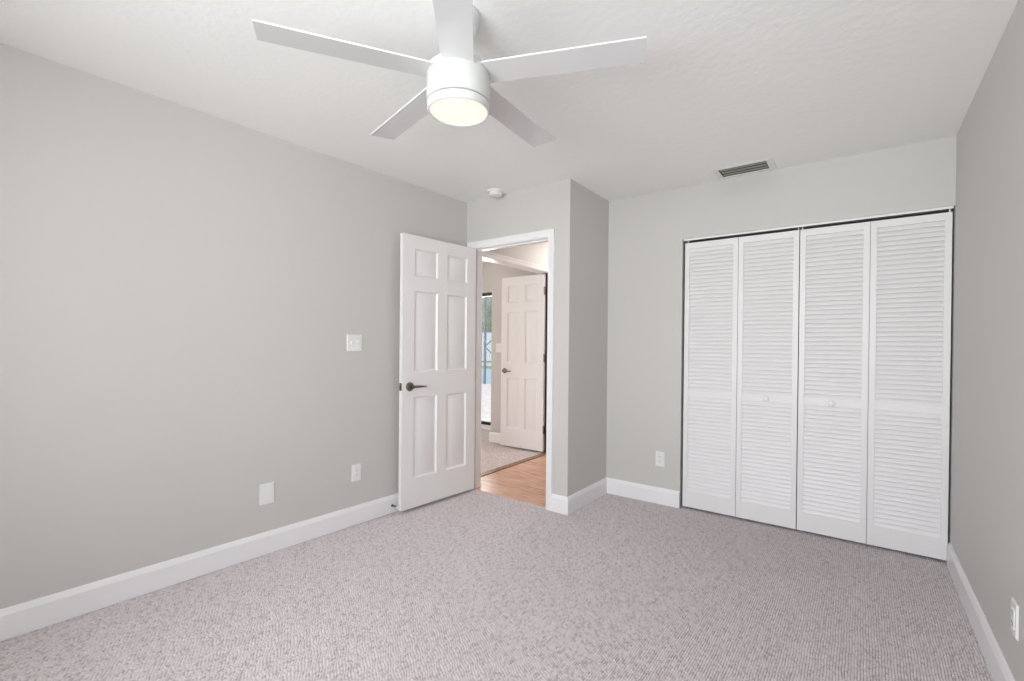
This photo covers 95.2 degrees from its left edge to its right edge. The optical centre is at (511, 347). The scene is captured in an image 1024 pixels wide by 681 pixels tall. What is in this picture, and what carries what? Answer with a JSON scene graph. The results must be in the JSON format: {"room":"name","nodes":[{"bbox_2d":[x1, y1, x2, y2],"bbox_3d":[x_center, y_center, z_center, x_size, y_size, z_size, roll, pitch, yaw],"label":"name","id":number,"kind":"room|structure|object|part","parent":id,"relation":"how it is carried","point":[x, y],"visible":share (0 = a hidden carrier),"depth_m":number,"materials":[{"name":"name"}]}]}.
{"room":"empty bedroom","nodes":[
{"label":"empty bedroom","id":0,"kind":"room"},
{"bbox_2d":[0,43,547,608],"bbox_3d":[-1.138,-0.021,3.387,0.361,2.452,6.921,1,0,39],"label":"wall","id":1,"kind":"structure","parent":0,"point":[183,289],"depth_m":2.39,"materials":[{"name":"grey paint"}]},
{"bbox_2d":[0,493,398,641],"bbox_3d":[-1.754,1.142,2.353,0.015,0.128,4.292,1,0,39],"label":"baseboard","id":2,"kind":"structure","parent":1,"relation":"attached to","point":[32,615],"depth_m":2.37,"materials":[{"name":"white paint"}]},
{"bbox_2d":[259,482,273,505],"bbox_3d":[-1.437,0.856,2.743,0.008,0.121,0.083,1,0,39],"label":"blank wall plate","id":3,"kind":"object","parent":1,"relation":"attached to","point":[266,491],"visible":1,"depth_m":2.74,"materials":[{"name":"white plastic"}]},
{"bbox_2d":[347,334,361,350],"bbox_3d":[-1.067,-0.034,3.174,0.019,0.113,0.113,1,0,39],"label":"light switch","id":4,"kind":"object","parent":1,"relation":"attached to","point":[354,342],"visible":1,"depth_m":3.17,"materials":[{"name":"white plastic"}]},
{"bbox_2d":[352,463,360,481],"bbox_3d":[-1.064,0.853,3.200,0.009,0.115,0.070,1,0,39],"label":"wall outlet","id":5,"kind":"object","parent":1,"relation":"attached to","point":[356,468],"visible":1,"depth_m":3.19,"materials":[{"name":"white plastic"}]},
{"bbox_2d":[354,467,358,477],"bbox_3d":[-1.063,0.853,3.198,0.004,0.066,0.033,1,0,39],"label":"receptacle","id":6,"kind":"object","parent":5,"relation":"attached to","point":[356,469],"depth_m":3.19,"materials":[{"name":"grey plastic"}]},
{"bbox_2d":[481,452,545,476],"bbox_3d":[0.016,1.208,4.846,0.067,0.011,1.300,1,0,37],"label":"trim","id":7,"kind":"structure","parent":1,"relation":"attached to","point":[544,453],"depth_m":4.82,"materials":[{"name":"brown wood"}]},
{"bbox_2d":[483,256,547,452],"bbox_3d":[-0.006,0.174,4.863,0.120,2.066,1.320,1,0,37],"label":"trim","id":8,"kind":"structure","parent":1,"relation":"attached to","point":[484,258],"depth_m":5.36,"materials":[{"name":"white paint"}]},
{"bbox_2d":[483,251,547,271],"bbox_3d":[0.050,0.147,4.822,0.018,2.121,1.430,1,0,37],"label":"trim","id":9,"kind":"structure","parent":1,"relation":"attached to","point":[488,254],"depth_m":4.76,"materials":[{"name":"white paint"}]},
{"bbox_2d":[500,274,545,451],"bbox_3d":[0.115,0.169,5.508,0.633,2.030,0.090,1,0,37],"label":"door","id":10,"kind":"structure","parent":1,"relation":"in","point":[523,356],"depth_m":5.50,"materials":[{"name":"white paint"}]},
{"bbox_2d":[482,262,491,292],"bbox_3d":[-1.085,-0.044,7.434,3.075,2.452,0.120,1,0,37],"label":"wall","id":11,"kind":"structure","parent":0,"point":[487,266],"depth_m":6.82,"materials":[{"name":"grey paint"}]},
{"bbox_2d":[481,292,491,429],"bbox_3d":[-0.820,0.185,7.231,1.950,2.000,0.080,1,0,37],"label":"door","id":12,"kind":"structure","parent":11,"relation":"in","point":[484,424],"depth_m":6.86,"materials":[{"name":"black"}]},
{"bbox_3d":[-0.828,1.154,7.236,1.950,0.062,0.080,1,0,37],"label":"sill","id":13,"kind":"part","parent":12,"relation":"part of","materials":[{"name":"white paint"}]},
{"bbox_2d":[489,432,499,442],"bbox_3d":[0.143,1.137,6.045,1.030,0.128,0.645,1,0,37],"label":"baseboard","id":14,"kind":"structure","parent":11,"relation":"attached to","point":[494,437],"depth_m":5.91,"materials":[{"name":"white paint"}]},
{"bbox_2d":[0,429,993,680],"bbox_3d":[-0.877,1.218,4.176,7.324,0.031,5.340,1,0,37],"label":"floor","id":15,"kind":"structure","parent":0,"point":[470,585],"depth_m":2.20,"materials":[{"name":"carpet"}]},
{"bbox_2d":[0,0,1017,261],"bbox_3d":[-1.263,-1.299,3.636,7.494,0.100,7.170,1,0,37],"label":"ceiling","id":16,"kind":"structure","parent":0,"point":[720,83],"depth_m":2.11,"materials":[{"name":"white paint"}]},
{"bbox_2d":[252,0,646,146],"bbox_3d":[-0.184,-1.050,1.764,1.300,0.357,1.266,1,0,37],"label":"ceiling fan","id":17,"kind":"object","parent":16,"relation":"hanging from","point":[458,91],"visible":1,"depth_m":1.63,"materials":[{"name":"white"}]},
{"bbox_3d":[-0.546,-1.008,1.590,0.581,0.017,0.118,0,0,-22],"label":"blade","id":18,"kind":"part","parent":17,"relation":"part of","materials":[{"name":"white wood"}]},
{"bbox_3d":[-0.437,-1.009,2.018,0.118,0.017,0.581,0,0,-40],"label":"blade","id":19,"kind":"part","parent":17,"relation":"part of","materials":[{"name":"white wood"}]},
{"bbox_3d":[-0.172,-1.003,1.354,0.118,0.017,0.581,0,0,-4],"label":"blade","id":20,"kind":"part","parent":17,"relation":"part of","materials":[{"name":"white"}]},
{"bbox_3d":[0.004,-1.005,2.047,0.118,0.017,0.581,1,0,32],"label":"blade","id":21,"kind":"part","parent":17,"relation":"part of","materials":[{"name":"white wood"}]},
{"bbox_3d":[0.167,-1.001,1.637,0.581,0.017,0.118,1,0,14],"label":"blade","id":22,"kind":"part","parent":17,"relation":"part of","materials":[{"name":"white wood"}]},
{"bbox_2d":[487,188,503,197],"bbox_3d":[-0.132,-1.217,3.692,0.132,0.045,0.132,1,0,37],"label":"smoke detector","id":23,"kind":"object","parent":16,"relation":"attached to","point":[493,192],"visible":1,"depth_m":3.65,"materials":[{"name":"white plastic"}]},
{"bbox_3d":[-0.132,-1.232,3.692,0.132,0.014,0.132,1,0,37],"label":"mounting plate","id":24,"kind":"part","parent":23,"relation":"part of","materials":[{"name":"white plastic"}]},
{"bbox_2d":[711,157,776,179],"bbox_3d":[1.583,-1.301,3.192,0.376,0.170,0.224,1,0,37],"label":"ceiling vent","id":25,"kind":"object","parent":16,"relation":"in","point":[764,164],"visible":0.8,"depth_m":3.20,"materials":[{"name":"white plastic"}]},
{"bbox_2d":[491,263,539,432],"bbox_3d":[0.355,-0.024,6.121,0.805,2.452,0.990,1,0,37],"label":"wall","id":26,"kind":"structure","parent":0,"point":[499,271],"depth_m":5.91,"materials":[{"name":"grey paint"}]},
{"bbox_2d":[496,343,500,351],"bbox_3d":[-0.160,-0.001,5.876,0.113,0.113,0.016,1,0,37],"label":"light switch","id":27,"kind":"object","parent":26,"relation":"attached to","point":[498,345],"visible":0.76,"depth_m":5.89,"materials":[{"name":"white plastic"}]},
{"bbox_2d":[467,179,577,496],"bbox_3d":[-0.007,-0.013,3.802,1.140,2.452,0.120,1,0,37],"label":"wall","id":28,"kind":"structure","parent":0,"point":[552,205],"depth_m":3.47,"materials":[{"name":"grey paint"}]},
{"bbox_2d":[398,233,475,510],"bbox_3d":[-0.564,0.176,3.663,0.144,2.014,0.754,1,0,41],"label":"door","id":29,"kind":"structure","parent":28,"relation":"in","point":[438,278],"depth_m":3.62,"materials":[{"name":"white paint"}]},
{"bbox_3d":[-0.701,0.284,3.438,0.054,0.066,0.152,1,0,41],"label":"lever handle","id":30,"kind":"part","parent":29,"relation":"part of","materials":[{"name":"brown metal"}]},
{"bbox_2d":[480,251,482,485],"bbox_3d":[0.040,0.161,3.853,0.862,2.104,0.018,1,0,37],"label":"trim","id":31,"kind":"structure","parent":28,"relation":"attached to","point":[482,251],"depth_m":4.08,"materials":[{"name":"white paint"}]},
{"bbox_2d":[471,237,547,489],"bbox_3d":[-0.001,0.187,3.798,0.758,2.052,0.120,1,0,37],"label":"trim","id":32,"kind":"structure","parent":28,"relation":"attached to","point":[478,309],"depth_m":4.01,"materials":[{"name":"white paint"}]},
{"bbox_2d":[467,228,554,510],"bbox_3d":[-0.042,0.160,3.743,0.866,2.106,0.018,1,0,37],"label":"trim","id":33,"kind":"structure","parent":28,"relation":"attached to","point":[550,233],"depth_m":3.50,"materials":[{"name":"white paint"}]},
{"bbox_2d":[551,477,679,514],"bbox_3d":[0.788,1.158,3.533,0.742,0.128,0.667,1,0,37],"label":"baseboard","id":34,"kind":"structure","parent":28,"relation":"attached to","point":[560,504],"depth_m":3.67,"materials":[{"name":"white paint"}]},
{"bbox_2d":[575,184,608,492],"bbox_3d":[1.188,-0.007,4.554,0.120,2.452,2.512,1,0,37],"label":"wall","id":35,"kind":"structure","parent":0,"point":[593,210],"depth_m":3.71,"materials":[{"name":"grey paint"}]},
{"bbox_2d":[606,135,956,506],"bbox_3d":[1.696,0.005,3.349,2.134,2.452,0.120,1,0,37],"label":"wall","id":36,"kind":"structure","parent":0,"point":[648,232],"depth_m":3.60,"materials":[{"name":"grey paint"}]},
{"bbox_2d":[655,451,664,466],"bbox_3d":[1.160,0.872,3.666,0.070,0.115,0.009,1,0,37],"label":"wall outlet","id":37,"kind":"object","parent":36,"relation":"attached to","point":[660,456],"visible":1,"depth_m":3.66,"materials":[{"name":"white plastic"}]},
{"bbox_2d":[658,455,661,463],"bbox_3d":[1.159,0.872,3.665,0.033,0.066,0.004,1,0,37],"label":"receptacle","id":38,"kind":"object","parent":37,"relation":"attached to","point":[659,456],"depth_m":3.66,"materials":[{"name":"grey plastic"}]},
{"bbox_2d":[682,227,799,528],"bbox_3d":[1.617,0.199,3.358,0.746,2.030,0.052,1,0,37],"label":"bifold door","id":39,"kind":"structure","parent":36,"relation":"in","point":[740,409],"depth_m":3.34,"materials":[{"name":"white paint"}]},
{"bbox_3d":[1.474,0.208,3.480,0.372,2.008,0.028,1,0,37],"label":"door panel","id":40,"kind":"part","parent":39,"relation":"part of","materials":[{"name":"white paint"}]},
{"bbox_3d":[1.774,0.212,3.256,0.372,2.008,0.028,1,0,37],"label":"door panel","id":41,"kind":"part","parent":39,"relation":"part of","materials":[{"name":"white paint"}]},
{"bbox_2d":[684,206,953,240],"bbox_3d":[1.932,-0.815,3.140,1.512,0.014,0.044,1,0,37],"label":"trim","id":42,"kind":"structure","parent":36,"relation":"attached to","point":[947,207],"depth_m":3.03,"materials":[{"name":"white paint"}]},
{"bbox_2d":[797,209,952,560],"bbox_3d":[2.220,0.207,2.910,0.746,2.030,0.052,1,0,37],"label":"bifold door","id":43,"kind":"structure","parent":36,"relation":"in","point":[906,268],"depth_m":2.89,"materials":[{"name":"white paint"}]},
{"bbox_3d":[2.062,0.357,3.014,0.037,0.037,0.030,1,0,37],"label":"knob","id":44,"kind":"part","parent":43,"relation":"part of","materials":[{"name":"white paint"}]},
{"bbox_3d":[2.077,0.216,3.031,0.372,2.008,0.028,1,0,37],"label":"door panel","id":45,"kind":"part","parent":43,"relation":"part of","materials":[{"name":"white paint"}]},
{"bbox_3d":[2.377,0.221,2.808,0.372,2.008,0.028,1,0,37],"label":"door panel","id":46,"kind":"part","parent":43,"relation":"part of","materials":[{"name":"white paint"}]},
{"bbox_2d":[687,212,937,512],"bbox_3d":[2.126,0.006,3.927,2.134,2.452,0.060,1,0,37],"label":"door frame","id":47,"kind":"structure","parent":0,"point":[932,212],"depth_m":3.67,"materials":[{"name":"grey paint"}]},
{"bbox_2d":[938,0,1023,680],"bbox_3d":[1.280,0.016,0.899,0.120,2.452,5.810,1,0,37],"label":"wall","id":48,"kind":"structure","parent":0,"point":[986,490],"depth_m":1.88,"materials":[{"name":"grey paint"}]},
{"bbox_2d":[947,542,1014,680],"bbox_3d":[1.028,1.177,0.695,0.015,0.128,4.944,1,0,37],"label":"baseboard","id":49,"kind":"structure","parent":48,"relation":"attached to","point":[999,669],"depth_m":1.97,"materials":[{"name":"white paint"}]},
{"bbox_2d":[1011,597,1018,640],"bbox_3d":[1.683,0.907,1.567,0.009,0.115,0.070,1,0,37],"label":"wall outlet","id":50,"kind":"object","parent":48,"relation":"attached to","point":[1014,606],"visible":1,"depth_m":1.55,"materials":[{"name":"white plastic"}]},
{"bbox_2d":[1011,606,1014,629],"bbox_3d":[1.681,0.907,1.568,0.004,0.066,0.033,1,0,37],"label":"receptacle","id":51,"kind":"object","parent":50,"relation":"attached to","point":[1012,607],"depth_m":1.57,"materials":[{"name":"grey plastic"}]},
{"bbox_3d":[-4.357,1.263,15.694,100.000,0.080,100.000,1,0,37],"label":"lawn","id":52,"kind":"structure","parent":0,"visible":0},
{"bbox_2d":[482,333,490,365],"bbox_3d":[-1.432,0.097,28.496,23.400,2.050,0.062,1,0,37],"label":"fence","id":53,"kind":"object","parent":52,"relation":"on","point":[488,335],"visible":0.02,"depth_m":28.50,"materials":[{"name":"white paint"}]},
{"bbox_2d":[482,296,491,330],"bbox_3d":[-2.687,-2.028,34.320,4.010,6.322,3.360,1,0,37],"label":"tree","id":54,"kind":"object","parent":52,"relation":"on","point":[489,299],"visible":0.08,"depth_m":32.76,"materials":[{"name":"green plant"}]},
{"label":"outside","id":55,"kind":"structure","parent":0,"visible":0},
{"bbox_2d":[481,383,490,428],"bbox_3d":[-3.526,1.204,13.458,32.000,0.080,6.600,1,0,37],"label":"floor","id":56,"kind":"structure","parent":55,"point":[486,388],"depth_m":10.35,"materials":[{"name":"white"}]},
{"bbox_2d":[482,297,491,383],"bbox_3d":[-0.885,-0.324,15.358,9.660,3.000,0.060,1,0,37],"label":"screen enclosure","id":57,"kind":"object","parent":56,"relation":"on","point":[485,298],"visible":0.07,"depth_m":15.33,"materials":[{"name":"grey metal"}]},
{"bbox_3d":[-0.885,-0.324,15.358,0.060,3.000,0.060,1,0,37],"label":"post","id":58,"kind":"part","parent":57,"relation":"part of","materials":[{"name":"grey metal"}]},
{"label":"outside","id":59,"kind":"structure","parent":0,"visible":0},
{"bbox_2d":[482,369,490,382],"bbox_3d":[-2.383,1.229,21.703,28.000,0.110,8.000,1,0,37],"label":"swimming pool","id":60,"kind":"object","parent":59,"point":[488,371],"visible":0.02,"depth_m":20.23,"materials":[{"name":"liquid"}]}
]}

